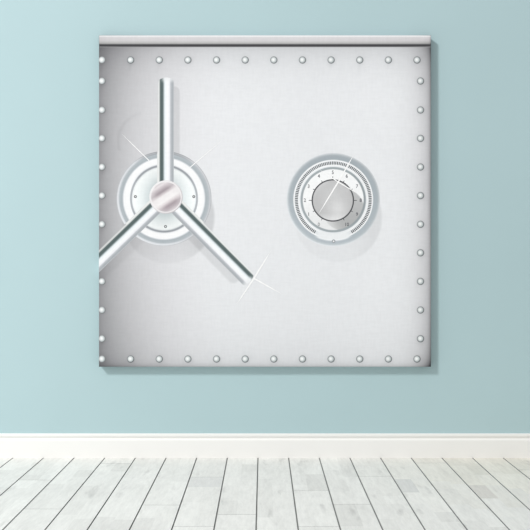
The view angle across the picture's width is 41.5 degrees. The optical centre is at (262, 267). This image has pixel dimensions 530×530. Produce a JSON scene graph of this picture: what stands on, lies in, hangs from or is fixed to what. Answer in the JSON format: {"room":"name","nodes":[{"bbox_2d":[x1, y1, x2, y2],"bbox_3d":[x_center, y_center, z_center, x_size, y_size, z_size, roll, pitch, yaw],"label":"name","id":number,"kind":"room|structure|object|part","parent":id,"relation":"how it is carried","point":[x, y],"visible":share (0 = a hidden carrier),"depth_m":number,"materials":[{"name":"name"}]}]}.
{"room":"empty room","nodes":[
{"label":"empty room","id":0,"kind":"room"},
{"bbox_2d":[0,0,529,432],"bbox_3d":[0.000,-0.394,3.560,6.400,2.720,0.120,0,0,0],"label":"wall","id":1,"kind":"structure","parent":0,"point":[477,380],"depth_m":3.50,"materials":[{"name":"blue paint"}]},
{"bbox_2d":[99,35,430,366],"bbox_3d":[0.009,-0.331,3.480,1.643,1.640,0.038,0,0,0],"label":"print","id":2,"kind":"object","parent":1,"relation":"hanging from","point":[265,200],"visible":1,"depth_m":3.46},
{"bbox_3d":[0.010,-1.128,3.462,1.639,0.043,0.001,0,0,0],"label":"rail","id":3,"kind":"part","parent":2,"relation":"part of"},
{"bbox_3d":[0.345,-0.334,3.462,0.210,0.210,0.001,0,0,0],"label":"knob","id":4,"kind":"part","parent":2,"relation":"part of","materials":[{"name":"silver metal"}]},
{"bbox_2d":[0,433,529,457],"bbox_3d":[0.000,0.886,3.493,6.400,0.120,0.015,0,0,0],"label":"baseboard","id":5,"kind":"structure","parent":1,"relation":"attached to","point":[12,445],"depth_m":3.48,"materials":[{"name":"white paint"}]},
{"bbox_2d":[0,458,529,529],"bbox_3d":[0.000,0.956,1.300,6.400,0.020,4.400,0,0,0],"label":"floor","id":6,"kind":"structure","parent":0,"point":[36,493],"depth_m":2.96,"materials":[{"name":"white wood"}]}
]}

